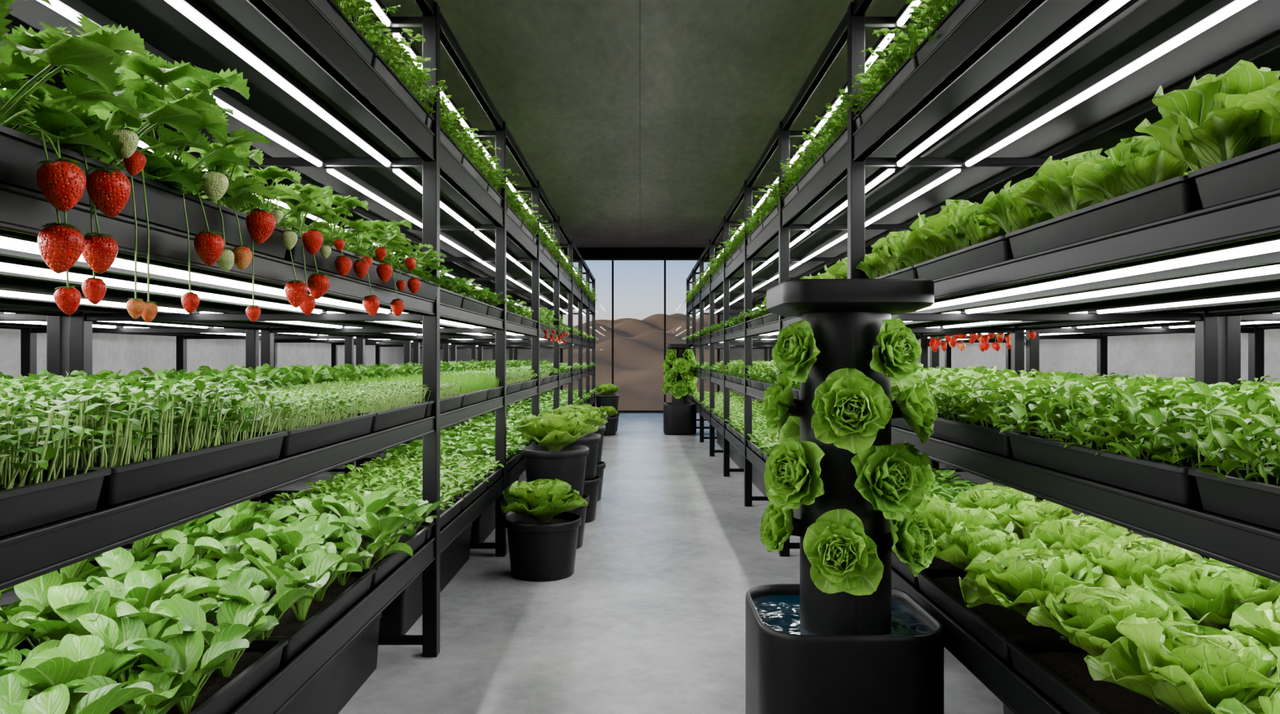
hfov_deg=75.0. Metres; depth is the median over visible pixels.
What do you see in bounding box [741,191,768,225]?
led light
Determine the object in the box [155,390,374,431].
microgreens
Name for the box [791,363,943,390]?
seedlings
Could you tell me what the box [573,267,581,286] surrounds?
shoots
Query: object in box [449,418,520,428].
seedlings
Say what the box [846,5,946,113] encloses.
shoots
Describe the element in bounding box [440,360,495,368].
seedlings
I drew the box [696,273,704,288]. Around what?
shoots
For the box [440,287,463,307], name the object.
trough
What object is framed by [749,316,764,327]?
trough
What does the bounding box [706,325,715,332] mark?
seedlings
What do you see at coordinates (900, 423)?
trough
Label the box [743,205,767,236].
shoots
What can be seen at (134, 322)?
led light
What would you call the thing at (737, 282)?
led light
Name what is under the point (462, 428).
seedlings
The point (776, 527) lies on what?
lettuce
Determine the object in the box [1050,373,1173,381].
baby greens
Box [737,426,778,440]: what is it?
baby greens
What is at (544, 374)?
microgreens
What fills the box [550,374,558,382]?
trough
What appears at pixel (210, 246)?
plant
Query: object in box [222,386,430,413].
microgreens
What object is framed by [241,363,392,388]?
seedlings
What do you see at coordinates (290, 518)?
plant
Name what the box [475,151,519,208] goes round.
shoots
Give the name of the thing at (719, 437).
storage bin
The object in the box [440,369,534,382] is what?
microgreens
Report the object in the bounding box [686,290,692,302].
shoots
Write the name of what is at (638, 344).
sand dune
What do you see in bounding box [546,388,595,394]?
seedlings
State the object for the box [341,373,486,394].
wheatgrass
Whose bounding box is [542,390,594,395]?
seedlings
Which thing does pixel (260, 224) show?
plant
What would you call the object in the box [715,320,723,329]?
seedlings
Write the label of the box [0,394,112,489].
microgreens
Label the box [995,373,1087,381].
baby greens
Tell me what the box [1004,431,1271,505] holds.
trough
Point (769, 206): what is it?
shoots
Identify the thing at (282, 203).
led light
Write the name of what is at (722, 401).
baby greens
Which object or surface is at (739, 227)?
led light
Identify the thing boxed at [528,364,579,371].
seedlings
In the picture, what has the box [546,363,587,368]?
microgreens
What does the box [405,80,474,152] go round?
shoots
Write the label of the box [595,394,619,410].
plant pot
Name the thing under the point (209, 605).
plant
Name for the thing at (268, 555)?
plant
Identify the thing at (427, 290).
gutter
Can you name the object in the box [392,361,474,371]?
seedlings
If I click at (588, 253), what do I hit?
trim
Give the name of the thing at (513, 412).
seedlings
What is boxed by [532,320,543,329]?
trough
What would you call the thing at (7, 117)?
plant
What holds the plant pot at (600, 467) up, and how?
on the floor
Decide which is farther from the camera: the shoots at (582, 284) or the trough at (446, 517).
the shoots at (582, 284)
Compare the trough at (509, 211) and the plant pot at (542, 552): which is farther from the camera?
the trough at (509, 211)
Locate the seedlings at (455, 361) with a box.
[454,360,506,364]
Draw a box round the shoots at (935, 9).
[901,0,959,55]
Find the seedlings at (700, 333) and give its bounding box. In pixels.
[698,329,706,335]
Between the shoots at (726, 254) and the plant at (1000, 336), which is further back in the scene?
the shoots at (726, 254)
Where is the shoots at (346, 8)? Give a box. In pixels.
[325,0,393,49]
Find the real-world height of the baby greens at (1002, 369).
0.105 m
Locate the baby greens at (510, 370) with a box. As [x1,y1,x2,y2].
[456,368,542,379]
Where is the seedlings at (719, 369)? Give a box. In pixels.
[715,359,775,373]
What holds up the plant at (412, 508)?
on the trough at (383, 567)
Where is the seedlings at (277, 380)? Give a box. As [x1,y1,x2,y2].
[117,367,302,392]
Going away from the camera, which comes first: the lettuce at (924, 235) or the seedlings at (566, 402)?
the lettuce at (924, 235)
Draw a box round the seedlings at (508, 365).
[466,360,516,367]
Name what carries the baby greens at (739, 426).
on the tray
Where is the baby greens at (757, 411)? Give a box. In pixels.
[711,407,762,417]
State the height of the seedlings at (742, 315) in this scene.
0.123 m
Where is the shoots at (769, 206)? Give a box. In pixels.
[754,182,778,222]
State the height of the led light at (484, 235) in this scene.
0.049 m
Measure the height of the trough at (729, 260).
0.060 m
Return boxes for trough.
[0,124,288,258]
[0,468,111,537]
[14,639,287,713]
[18,431,287,505]
[27,568,375,662]
[150,526,428,586]
[155,413,375,456]
[265,497,463,540]
[305,478,488,510]
[311,0,375,64]
[347,462,507,488]
[348,401,428,431]
[370,53,428,123]
[391,451,522,471]
[417,394,463,417]
[425,113,463,162]
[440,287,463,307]
[460,296,488,315]
[460,389,488,407]
[461,154,488,190]
[486,182,507,207]
[486,304,507,319]
[486,385,507,399]
[506,204,522,226]
[506,311,522,324]
[506,382,522,394]
[515,441,534,459]
[520,222,534,240]
[520,316,534,327]
[520,379,534,390]
[528,377,544,386]
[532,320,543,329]
[533,235,544,251]
[542,246,551,260]
[542,324,551,332]
[542,375,551,384]
[550,326,558,333]
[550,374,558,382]
[551,256,557,266]
[560,264,564,273]
[560,373,564,379]
[563,270,569,279]
[563,372,569,378]
[704,333,709,339]
[712,270,719,279]
[712,330,719,337]
[712,372,719,378]
[712,413,720,422]
[718,264,723,273]
[718,328,723,336]
[718,373,723,379]
[719,418,723,426]
[724,255,732,266]
[724,326,732,333]
[724,374,733,382]
[724,422,733,434]
[731,246,741,260]
[731,324,741,332]
[731,375,741,384]
[731,427,742,440]
[739,235,751,250]
[739,320,751,330]
[739,377,751,386]
[739,434,758,448]
[749,222,763,240]
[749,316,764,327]
[749,441,764,459]
[750,379,764,390]
[761,204,778,227]
[761,313,778,324]
[761,382,771,391]
[761,452,769,462]
[776,183,799,208]
[791,387,799,399]
[795,154,825,190]
[822,113,862,162]
[858,53,919,123]
[873,266,918,279]
[891,417,912,431]
[891,539,1021,586]
[913,0,980,64]
[913,235,1013,279]
[916,568,1199,662]
[930,413,1038,456]
[1004,174,1203,257]
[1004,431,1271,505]
[1004,639,1268,713]
[1187,142,1279,208]
[1187,468,1279,530]
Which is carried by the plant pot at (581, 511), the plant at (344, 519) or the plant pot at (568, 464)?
the plant pot at (568, 464)
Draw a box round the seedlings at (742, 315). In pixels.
[737,310,754,322]
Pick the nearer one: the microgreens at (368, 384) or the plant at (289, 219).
the plant at (289, 219)
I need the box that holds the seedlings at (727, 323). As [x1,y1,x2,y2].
[721,317,736,327]
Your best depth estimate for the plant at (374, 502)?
3.00 m
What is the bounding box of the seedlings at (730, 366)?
[719,362,767,375]
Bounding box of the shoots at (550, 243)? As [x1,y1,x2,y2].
[539,225,555,256]
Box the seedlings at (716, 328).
[710,324,721,331]
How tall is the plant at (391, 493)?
0.180 m
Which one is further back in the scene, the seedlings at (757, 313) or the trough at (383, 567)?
the seedlings at (757, 313)
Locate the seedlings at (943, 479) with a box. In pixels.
[930,469,979,491]
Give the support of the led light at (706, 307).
attached to the shelving rack at (1015, 85)
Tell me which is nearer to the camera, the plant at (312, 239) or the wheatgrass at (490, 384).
the plant at (312, 239)
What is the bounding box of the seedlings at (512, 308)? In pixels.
[506,298,526,314]
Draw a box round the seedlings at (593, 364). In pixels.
[563,362,595,367]
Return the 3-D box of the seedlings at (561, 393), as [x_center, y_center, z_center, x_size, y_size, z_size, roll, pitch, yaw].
[-1.197,0.615,13.328,0.913,0.123,0.781,0,0,0]
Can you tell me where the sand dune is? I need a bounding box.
[563,313,716,410]
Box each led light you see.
[0,234,391,314]
[0,255,324,314]
[0,288,188,314]
[0,321,115,328]
[3,78,180,158]
[4,312,208,328]
[37,0,324,166]
[124,326,245,335]
[164,0,392,166]
[196,166,343,228]
[196,310,342,328]
[213,327,316,335]
[324,166,422,228]
[324,306,422,328]
[342,325,417,335]
[343,230,415,257]
[365,0,392,26]
[390,26,475,137]
[390,166,475,231]
[390,310,474,328]
[440,230,483,262]
[440,269,462,279]
[440,325,483,335]
[466,280,492,292]
[472,136,517,191]
[473,230,517,262]
[474,325,516,335]
[481,262,515,281]
[482,333,514,340]
[513,280,531,292]
[515,191,542,225]
[515,262,542,281]
[539,293,551,302]
[540,280,553,292]
[560,293,568,302]
[703,302,709,310]
[714,293,723,302]
[729,225,742,240]
[729,280,742,291]
[731,293,744,303]
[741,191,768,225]
[741,262,768,281]
[751,280,769,292]
[766,137,812,193]
[766,230,811,262]
[767,331,778,335]
[768,262,801,281]
[800,230,847,262]
[808,26,897,136]
[808,166,897,231]
[865,166,963,226]
[894,0,920,26]
[894,0,1128,166]
[903,309,963,322]
[918,238,1279,311]
[942,311,1090,328]
[962,0,1257,166]
[962,262,1279,314]
[1039,327,1160,335]
[1077,312,1279,328]
[1097,292,1279,314]
[1100,75,1279,157]
[1168,321,1279,328]
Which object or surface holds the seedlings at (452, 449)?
on the tray
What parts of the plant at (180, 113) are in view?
fruit stem, fruit stem, fruit stem, fruit stem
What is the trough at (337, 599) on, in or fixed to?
on the shelving rack at (326, 115)
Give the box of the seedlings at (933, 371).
[916,366,1001,379]
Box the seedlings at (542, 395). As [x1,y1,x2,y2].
[539,393,590,399]
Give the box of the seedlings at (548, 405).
[506,402,568,408]
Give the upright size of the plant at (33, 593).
0.179 m
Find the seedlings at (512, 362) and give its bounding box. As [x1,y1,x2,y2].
[468,359,523,367]
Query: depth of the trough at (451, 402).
3.60 m
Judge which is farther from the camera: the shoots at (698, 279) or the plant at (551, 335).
the shoots at (698, 279)
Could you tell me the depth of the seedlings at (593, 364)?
14.53 m
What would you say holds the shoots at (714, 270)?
on the trough at (715, 275)
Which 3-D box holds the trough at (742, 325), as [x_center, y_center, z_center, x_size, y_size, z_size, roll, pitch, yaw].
[1.160,-0.256,6.830,0.620,0.060,0.646,0,0,0]
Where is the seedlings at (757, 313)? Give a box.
[746,304,771,318]
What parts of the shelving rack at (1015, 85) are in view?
post, post, post, post, post, post, post, rail, post, post, rail, rail, post, rail, rail, shelf, shelf, post, rail, post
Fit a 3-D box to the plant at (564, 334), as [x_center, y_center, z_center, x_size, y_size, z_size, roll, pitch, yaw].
[-0.929,-0.279,8.613,0.284,0.292,0.304,0,0,-31]
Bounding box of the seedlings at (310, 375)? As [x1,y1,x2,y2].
[198,363,355,391]
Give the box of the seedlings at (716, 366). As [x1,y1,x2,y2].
[711,364,719,373]
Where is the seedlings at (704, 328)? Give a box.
[702,327,709,334]
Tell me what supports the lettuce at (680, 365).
in the tower at (679, 415)
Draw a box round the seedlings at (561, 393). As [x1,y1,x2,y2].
[541,391,593,397]
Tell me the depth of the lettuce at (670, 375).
12.87 m
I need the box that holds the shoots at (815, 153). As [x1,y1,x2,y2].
[786,121,839,181]
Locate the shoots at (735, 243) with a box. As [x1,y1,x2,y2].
[725,226,742,255]
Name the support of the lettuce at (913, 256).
on the trough at (908, 273)
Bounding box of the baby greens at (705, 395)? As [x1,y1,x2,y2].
[691,393,742,398]
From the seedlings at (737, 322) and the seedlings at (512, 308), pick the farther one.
the seedlings at (737, 322)
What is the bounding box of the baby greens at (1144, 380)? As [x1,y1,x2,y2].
[1049,377,1195,385]
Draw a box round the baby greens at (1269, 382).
[1186,380,1276,386]
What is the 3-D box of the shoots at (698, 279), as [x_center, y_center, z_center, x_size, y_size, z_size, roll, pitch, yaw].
[1.165,-1.028,12.039,0.784,0.230,0.725,0,0,0]
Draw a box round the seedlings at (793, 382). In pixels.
[773,367,799,389]
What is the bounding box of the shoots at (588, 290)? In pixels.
[586,289,594,298]
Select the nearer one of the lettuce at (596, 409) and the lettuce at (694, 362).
the lettuce at (596, 409)
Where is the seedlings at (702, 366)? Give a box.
[699,363,709,370]
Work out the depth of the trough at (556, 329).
8.10 m
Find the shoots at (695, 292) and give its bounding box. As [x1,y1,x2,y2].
[690,282,698,295]
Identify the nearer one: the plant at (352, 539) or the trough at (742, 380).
the plant at (352, 539)
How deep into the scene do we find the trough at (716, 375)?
9.40 m
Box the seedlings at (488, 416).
[467,413,528,422]
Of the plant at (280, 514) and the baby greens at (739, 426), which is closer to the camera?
the plant at (280, 514)
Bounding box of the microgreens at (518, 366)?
[518,365,573,372]
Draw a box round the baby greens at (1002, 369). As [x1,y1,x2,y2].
[955,368,1053,375]
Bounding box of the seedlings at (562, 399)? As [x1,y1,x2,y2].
[523,395,585,404]
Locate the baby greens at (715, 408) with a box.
[706,404,762,413]
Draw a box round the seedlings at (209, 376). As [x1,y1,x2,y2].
[0,366,238,394]
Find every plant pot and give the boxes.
[504,511,581,582]
[521,444,589,497]
[566,493,589,549]
[569,433,600,479]
[582,475,600,523]
[591,425,605,464]
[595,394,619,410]
[595,461,605,501]
[603,416,617,435]
[611,413,619,431]
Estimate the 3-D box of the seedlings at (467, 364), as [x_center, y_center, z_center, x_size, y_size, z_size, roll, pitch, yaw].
[-1.887,0.120,8.127,0.709,0.144,0.759,0,0,3]
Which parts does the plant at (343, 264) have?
fruit stem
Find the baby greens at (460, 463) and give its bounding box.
[343,453,506,477]
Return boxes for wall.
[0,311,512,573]
[0,328,422,378]
[440,309,560,406]
[719,247,773,401]
[917,328,1279,383]
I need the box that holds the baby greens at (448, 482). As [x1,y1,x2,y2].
[304,464,492,497]
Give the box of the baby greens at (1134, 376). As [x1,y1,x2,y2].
[1102,374,1276,383]
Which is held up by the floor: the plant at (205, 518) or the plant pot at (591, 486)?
the plant pot at (591, 486)
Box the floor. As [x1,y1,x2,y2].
[0,413,1151,713]
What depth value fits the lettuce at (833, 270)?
3.77 m
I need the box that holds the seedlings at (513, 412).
[483,408,551,416]
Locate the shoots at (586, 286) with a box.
[583,283,589,296]
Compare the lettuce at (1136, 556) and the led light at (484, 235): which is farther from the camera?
the led light at (484, 235)
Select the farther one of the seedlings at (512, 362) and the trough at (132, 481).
the seedlings at (512, 362)
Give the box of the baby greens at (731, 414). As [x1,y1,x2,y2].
[718,412,790,420]
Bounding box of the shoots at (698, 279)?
[694,277,699,292]
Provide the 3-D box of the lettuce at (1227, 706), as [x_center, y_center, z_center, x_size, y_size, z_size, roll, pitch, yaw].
[0.976,0.570,1.162,0.341,0.178,0.332,0,0,-38]
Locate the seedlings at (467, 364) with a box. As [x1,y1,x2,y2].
[413,362,487,370]
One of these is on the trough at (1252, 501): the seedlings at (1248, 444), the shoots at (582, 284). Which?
the seedlings at (1248, 444)
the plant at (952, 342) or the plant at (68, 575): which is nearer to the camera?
the plant at (68, 575)
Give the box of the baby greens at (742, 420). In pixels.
[724,416,767,426]
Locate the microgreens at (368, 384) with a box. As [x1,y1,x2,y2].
[271,380,465,401]
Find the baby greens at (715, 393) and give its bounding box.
[688,391,737,395]
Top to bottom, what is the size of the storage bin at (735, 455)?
0.290 m
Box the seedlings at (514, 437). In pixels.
[412,429,533,448]
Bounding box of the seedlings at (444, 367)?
[375,362,458,372]
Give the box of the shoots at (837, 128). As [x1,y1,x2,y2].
[811,74,882,148]
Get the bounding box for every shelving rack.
[0,0,595,713]
[686,0,1279,713]
[768,169,1279,546]
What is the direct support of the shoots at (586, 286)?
on the tray
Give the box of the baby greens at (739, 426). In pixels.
[728,419,766,433]
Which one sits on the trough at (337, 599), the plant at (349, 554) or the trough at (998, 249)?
the plant at (349, 554)
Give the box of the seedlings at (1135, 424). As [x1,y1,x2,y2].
[999,378,1279,467]
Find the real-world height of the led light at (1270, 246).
0.049 m
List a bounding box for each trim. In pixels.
[560,247,719,260]
[560,310,563,390]
[611,259,613,394]
[617,410,697,413]
[663,259,666,403]
[716,311,719,392]
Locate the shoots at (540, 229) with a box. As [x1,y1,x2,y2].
[526,215,549,246]
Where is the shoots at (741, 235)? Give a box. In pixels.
[732,218,759,247]
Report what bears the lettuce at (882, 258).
on the trough at (908, 273)
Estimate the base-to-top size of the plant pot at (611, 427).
0.281 m
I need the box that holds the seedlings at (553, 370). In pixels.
[509,366,561,375]
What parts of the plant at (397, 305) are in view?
fruit stem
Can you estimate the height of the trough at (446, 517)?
0.060 m
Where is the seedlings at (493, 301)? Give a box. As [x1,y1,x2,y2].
[477,289,512,306]
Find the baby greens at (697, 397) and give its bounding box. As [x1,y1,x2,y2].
[693,395,744,401]
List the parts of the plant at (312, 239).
fruit stem, fruit stem, fruit stem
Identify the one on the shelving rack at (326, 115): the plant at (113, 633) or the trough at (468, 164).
the trough at (468, 164)
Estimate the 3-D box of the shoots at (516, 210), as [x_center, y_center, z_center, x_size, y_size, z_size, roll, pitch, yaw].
[-1.135,-1.020,5.521,0.784,0.210,0.725,0,0,0]
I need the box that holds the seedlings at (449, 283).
[415,262,466,292]
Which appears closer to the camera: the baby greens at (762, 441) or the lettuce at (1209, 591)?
the lettuce at (1209, 591)
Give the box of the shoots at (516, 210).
[493,180,529,219]
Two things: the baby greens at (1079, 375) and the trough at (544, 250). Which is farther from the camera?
the trough at (544, 250)
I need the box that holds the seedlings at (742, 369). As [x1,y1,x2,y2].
[736,361,776,378]
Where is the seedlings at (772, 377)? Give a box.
[757,363,778,383]
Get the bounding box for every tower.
[663,343,696,435]
[745,279,943,713]
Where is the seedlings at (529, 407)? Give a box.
[506,404,563,411]
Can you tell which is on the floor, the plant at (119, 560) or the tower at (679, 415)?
the tower at (679, 415)
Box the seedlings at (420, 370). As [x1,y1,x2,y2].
[349,364,422,380]
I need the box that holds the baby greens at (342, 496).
[254,484,461,524]
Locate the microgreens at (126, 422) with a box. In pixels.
[0,373,292,467]
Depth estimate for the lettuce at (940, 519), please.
2.61 m
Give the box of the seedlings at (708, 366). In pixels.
[706,364,716,372]
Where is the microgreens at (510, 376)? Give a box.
[409,371,522,385]
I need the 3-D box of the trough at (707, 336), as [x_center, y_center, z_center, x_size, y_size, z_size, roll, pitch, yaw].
[1.160,-0.256,10.730,0.620,0.060,0.646,0,0,0]
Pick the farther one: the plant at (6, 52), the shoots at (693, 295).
the shoots at (693, 295)
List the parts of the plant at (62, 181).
fruit stem, fruit stem, fruit stem, fruit stem, fruit stem, fruit stem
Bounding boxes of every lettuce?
[500,478,587,523]
[514,409,598,451]
[550,404,608,427]
[566,403,608,419]
[594,383,620,395]
[598,405,617,417]
[662,359,671,372]
[662,382,670,394]
[663,368,678,386]
[665,349,676,364]
[669,380,688,399]
[671,357,691,374]
[680,369,696,386]
[682,349,695,363]
[686,383,697,396]
[689,359,697,372]
[759,502,794,552]
[760,373,793,440]
[764,437,825,511]
[771,320,820,382]
[778,416,799,444]
[803,508,884,595]
[807,271,831,279]
[811,368,893,453]
[823,254,867,279]
[827,275,844,279]
[836,255,866,279]
[851,443,924,521]
[855,253,884,279]
[863,230,911,275]
[869,318,921,391]
[888,511,937,577]
[892,230,933,266]
[895,375,937,444]
[897,501,1013,540]
[901,199,978,257]
[903,440,935,510]
[916,493,963,510]
[933,522,1046,573]
[937,203,1007,248]
[952,482,1046,519]
[958,546,1121,617]
[976,177,1053,233]
[987,499,1084,548]
[1011,147,1109,217]
[1022,513,1133,554]
[1025,583,1195,657]
[1071,135,1188,206]
[1080,533,1208,593]
[1084,613,1279,713]
[1128,558,1279,631]
[1134,59,1279,171]
[1211,690,1279,713]
[1228,595,1279,648]
[1240,80,1279,120]
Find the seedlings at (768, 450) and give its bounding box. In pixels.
[756,442,778,455]
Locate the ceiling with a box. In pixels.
[340,0,955,247]
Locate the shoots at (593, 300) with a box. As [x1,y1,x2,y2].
[591,292,596,303]
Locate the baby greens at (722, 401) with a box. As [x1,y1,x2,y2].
[700,399,760,406]
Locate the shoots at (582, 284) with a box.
[576,273,584,288]
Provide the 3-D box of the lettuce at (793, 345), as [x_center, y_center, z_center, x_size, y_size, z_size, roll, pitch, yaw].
[0.414,-0.017,2.261,0.099,0.168,0.173,0,0,-5]
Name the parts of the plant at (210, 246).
fruit stem, fruit stem, fruit stem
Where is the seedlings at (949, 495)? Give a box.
[930,485,973,502]
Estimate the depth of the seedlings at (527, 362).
11.99 m
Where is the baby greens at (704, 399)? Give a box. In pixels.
[697,397,754,403]
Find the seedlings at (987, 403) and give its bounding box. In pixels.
[928,373,1240,431]
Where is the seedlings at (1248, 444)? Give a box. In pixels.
[1175,386,1279,484]
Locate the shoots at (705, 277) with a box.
[700,267,709,284]
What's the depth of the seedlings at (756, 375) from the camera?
6.13 m
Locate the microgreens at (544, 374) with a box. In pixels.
[472,367,551,377]
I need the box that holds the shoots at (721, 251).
[712,246,723,268]
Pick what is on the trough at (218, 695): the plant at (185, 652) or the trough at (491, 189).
the plant at (185, 652)
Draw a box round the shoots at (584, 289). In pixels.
[582,278,587,292]
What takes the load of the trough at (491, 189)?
on the shelving rack at (326, 115)
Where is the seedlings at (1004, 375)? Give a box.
[891,365,1114,400]
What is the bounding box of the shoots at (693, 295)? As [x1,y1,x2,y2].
[688,288,694,298]
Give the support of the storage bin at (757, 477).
on the floor
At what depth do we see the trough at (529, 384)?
6.14 m
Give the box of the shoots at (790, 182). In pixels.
[768,155,811,204]
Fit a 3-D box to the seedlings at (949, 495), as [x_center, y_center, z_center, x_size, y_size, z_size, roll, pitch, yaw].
[1.227,0.628,3.582,0.913,0.096,0.781,0,0,0]
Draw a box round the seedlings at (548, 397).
[526,394,588,400]
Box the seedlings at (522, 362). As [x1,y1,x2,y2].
[480,360,528,365]
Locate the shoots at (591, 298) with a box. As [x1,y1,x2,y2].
[589,288,595,302]
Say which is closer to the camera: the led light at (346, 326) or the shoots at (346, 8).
the shoots at (346, 8)
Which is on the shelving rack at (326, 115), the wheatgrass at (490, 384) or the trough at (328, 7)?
the trough at (328, 7)
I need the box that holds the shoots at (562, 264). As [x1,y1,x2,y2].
[560,249,568,269]
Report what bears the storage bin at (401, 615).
on the floor
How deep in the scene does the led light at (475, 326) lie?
6.22 m
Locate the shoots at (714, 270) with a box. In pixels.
[708,255,720,275]
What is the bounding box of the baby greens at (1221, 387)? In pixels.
[1107,378,1241,395]
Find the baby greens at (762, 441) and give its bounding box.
[750,434,778,449]
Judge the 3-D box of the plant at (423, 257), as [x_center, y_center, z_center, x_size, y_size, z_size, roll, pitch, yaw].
[-0.903,-0.351,3.070,0.316,0.164,0.296,0,0,28]
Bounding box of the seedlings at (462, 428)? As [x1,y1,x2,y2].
[444,422,531,440]
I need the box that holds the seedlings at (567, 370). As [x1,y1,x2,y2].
[511,365,572,373]
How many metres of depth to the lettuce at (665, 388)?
12.96 m
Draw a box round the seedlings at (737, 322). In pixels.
[729,315,744,324]
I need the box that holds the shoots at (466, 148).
[442,122,502,187]
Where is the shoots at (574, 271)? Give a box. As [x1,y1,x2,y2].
[564,263,580,282]
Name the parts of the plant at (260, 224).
fruit stem, fruit stem, fruit stem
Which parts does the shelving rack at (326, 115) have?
post, rail, shelf, post, shelf, rail, rail, post, rail, post, rail, post, post, post, post, rail, post, post, post, post, post, post, post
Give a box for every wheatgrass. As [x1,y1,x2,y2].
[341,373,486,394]
[387,372,500,389]
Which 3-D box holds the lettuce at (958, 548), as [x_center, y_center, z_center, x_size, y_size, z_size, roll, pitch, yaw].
[0.996,0.571,2.384,0.313,0.174,0.346,0,0,28]
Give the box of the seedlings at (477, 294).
[453,277,495,302]
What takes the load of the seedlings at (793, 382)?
on the trough at (795, 393)
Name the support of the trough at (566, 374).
on the shelving rack at (326, 115)
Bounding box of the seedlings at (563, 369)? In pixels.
[507,365,568,374]
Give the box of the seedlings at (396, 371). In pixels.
[288,363,420,382]
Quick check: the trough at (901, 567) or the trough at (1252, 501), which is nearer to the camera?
the trough at (1252, 501)
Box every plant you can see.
[0,0,52,123]
[0,12,148,315]
[0,26,221,322]
[0,51,275,271]
[0,558,111,608]
[0,570,124,648]
[0,582,138,641]
[0,591,21,611]
[0,611,38,657]
[0,640,61,699]
[0,653,8,660]
[0,658,19,676]
[0,670,86,708]
[0,681,153,713]
[1,114,103,131]
[3,634,182,713]
[4,114,17,124]
[24,613,182,688]
[60,569,132,590]
[73,670,196,713]
[76,562,98,580]
[86,546,181,588]
[88,533,172,564]
[90,568,220,609]
[115,571,189,599]
[115,593,222,626]
[127,624,250,713]
[142,542,195,582]
[147,514,214,553]
[152,598,279,677]
[153,515,240,564]
[182,569,271,626]
[183,506,264,538]
[183,557,250,597]
[186,142,307,322]
[194,537,280,568]
[195,191,262,209]
[200,499,267,523]
[205,506,294,532]
[205,571,313,639]
[219,522,299,568]
[226,565,297,601]
[228,165,331,315]
[241,537,327,571]
[243,182,369,279]
[244,209,292,221]
[244,553,342,622]
[247,499,279,512]
[261,521,341,571]
[267,511,297,523]
[268,515,328,527]
[278,194,392,315]
[279,495,345,519]
[284,548,362,601]
[285,512,326,522]
[293,226,343,232]
[298,491,391,528]
[302,217,406,316]
[306,543,373,586]
[311,512,365,546]
[328,219,422,293]
[328,512,413,559]
[334,530,413,568]
[339,511,367,542]
[344,486,408,514]
[347,235,439,282]
[354,500,428,546]
[387,248,447,285]
[390,497,443,537]
[522,306,547,339]
[527,308,554,342]
[530,310,563,338]
[539,307,558,342]
[539,308,561,344]
[542,316,566,344]
[544,315,569,336]
[928,335,941,352]
[940,334,956,351]
[953,333,975,351]
[970,333,990,351]
[987,333,1010,351]
[1008,331,1035,345]
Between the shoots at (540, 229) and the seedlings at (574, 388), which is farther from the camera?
the seedlings at (574, 388)
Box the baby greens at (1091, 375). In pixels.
[1048,373,1120,377]
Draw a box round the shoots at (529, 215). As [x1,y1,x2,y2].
[512,198,539,235]
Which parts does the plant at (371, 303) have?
fruit stem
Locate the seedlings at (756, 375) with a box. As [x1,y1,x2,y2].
[743,362,776,382]
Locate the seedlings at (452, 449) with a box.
[381,439,528,462]
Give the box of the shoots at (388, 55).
[338,1,439,112]
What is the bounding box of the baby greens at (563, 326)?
[560,324,570,331]
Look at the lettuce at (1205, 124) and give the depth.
1.31 m
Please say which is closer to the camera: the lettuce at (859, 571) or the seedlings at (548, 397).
the lettuce at (859, 571)
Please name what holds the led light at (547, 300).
attached to the shelving rack at (326, 115)
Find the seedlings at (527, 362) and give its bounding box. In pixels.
[494,360,531,365]
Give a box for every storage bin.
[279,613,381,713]
[378,523,472,635]
[470,482,513,542]
[513,470,526,483]
[716,431,723,449]
[729,443,744,473]
[751,464,766,496]
[792,508,799,519]
[1003,703,1013,713]
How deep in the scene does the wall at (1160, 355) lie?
7.71 m
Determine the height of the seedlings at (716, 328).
0.111 m
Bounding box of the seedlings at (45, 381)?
[5,374,132,392]
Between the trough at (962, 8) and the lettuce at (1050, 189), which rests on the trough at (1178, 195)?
the lettuce at (1050, 189)
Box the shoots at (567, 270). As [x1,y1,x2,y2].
[560,257,573,275]
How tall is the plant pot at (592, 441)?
0.312 m
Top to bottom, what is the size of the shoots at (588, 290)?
0.227 m
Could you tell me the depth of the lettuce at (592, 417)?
6.06 m
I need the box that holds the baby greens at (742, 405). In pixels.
[702,401,762,408]
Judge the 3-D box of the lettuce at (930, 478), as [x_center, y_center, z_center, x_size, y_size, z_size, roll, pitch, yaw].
[0.763,0.325,2.301,0.103,0.186,0.183,0,0,30]
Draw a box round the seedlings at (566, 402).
[515,400,579,405]
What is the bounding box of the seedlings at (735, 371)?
[728,360,772,377]
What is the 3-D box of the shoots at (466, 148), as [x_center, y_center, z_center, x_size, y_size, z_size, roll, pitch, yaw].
[-1.121,-1.025,4.237,0.792,0.219,0.740,0,0,0]
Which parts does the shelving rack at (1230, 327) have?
post, post, post, post, post, shelf, post, rail, rail, post, post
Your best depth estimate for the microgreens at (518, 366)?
9.92 m
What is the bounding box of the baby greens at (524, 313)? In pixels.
[515,302,533,318]
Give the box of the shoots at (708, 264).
[704,261,717,281]
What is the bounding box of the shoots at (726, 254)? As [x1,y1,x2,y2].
[718,240,733,264]
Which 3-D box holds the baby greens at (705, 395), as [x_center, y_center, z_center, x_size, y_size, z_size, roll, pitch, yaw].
[1.244,0.631,13.329,0.850,0.092,0.704,0,0,0]
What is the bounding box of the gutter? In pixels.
[282,232,439,300]
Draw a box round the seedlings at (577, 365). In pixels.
[539,363,584,370]
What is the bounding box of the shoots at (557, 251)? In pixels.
[547,239,564,263]
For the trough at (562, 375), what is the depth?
8.87 m
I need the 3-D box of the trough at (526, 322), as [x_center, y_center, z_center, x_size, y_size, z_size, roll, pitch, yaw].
[-1.130,-0.256,6.180,0.620,0.060,0.646,0,0,0]

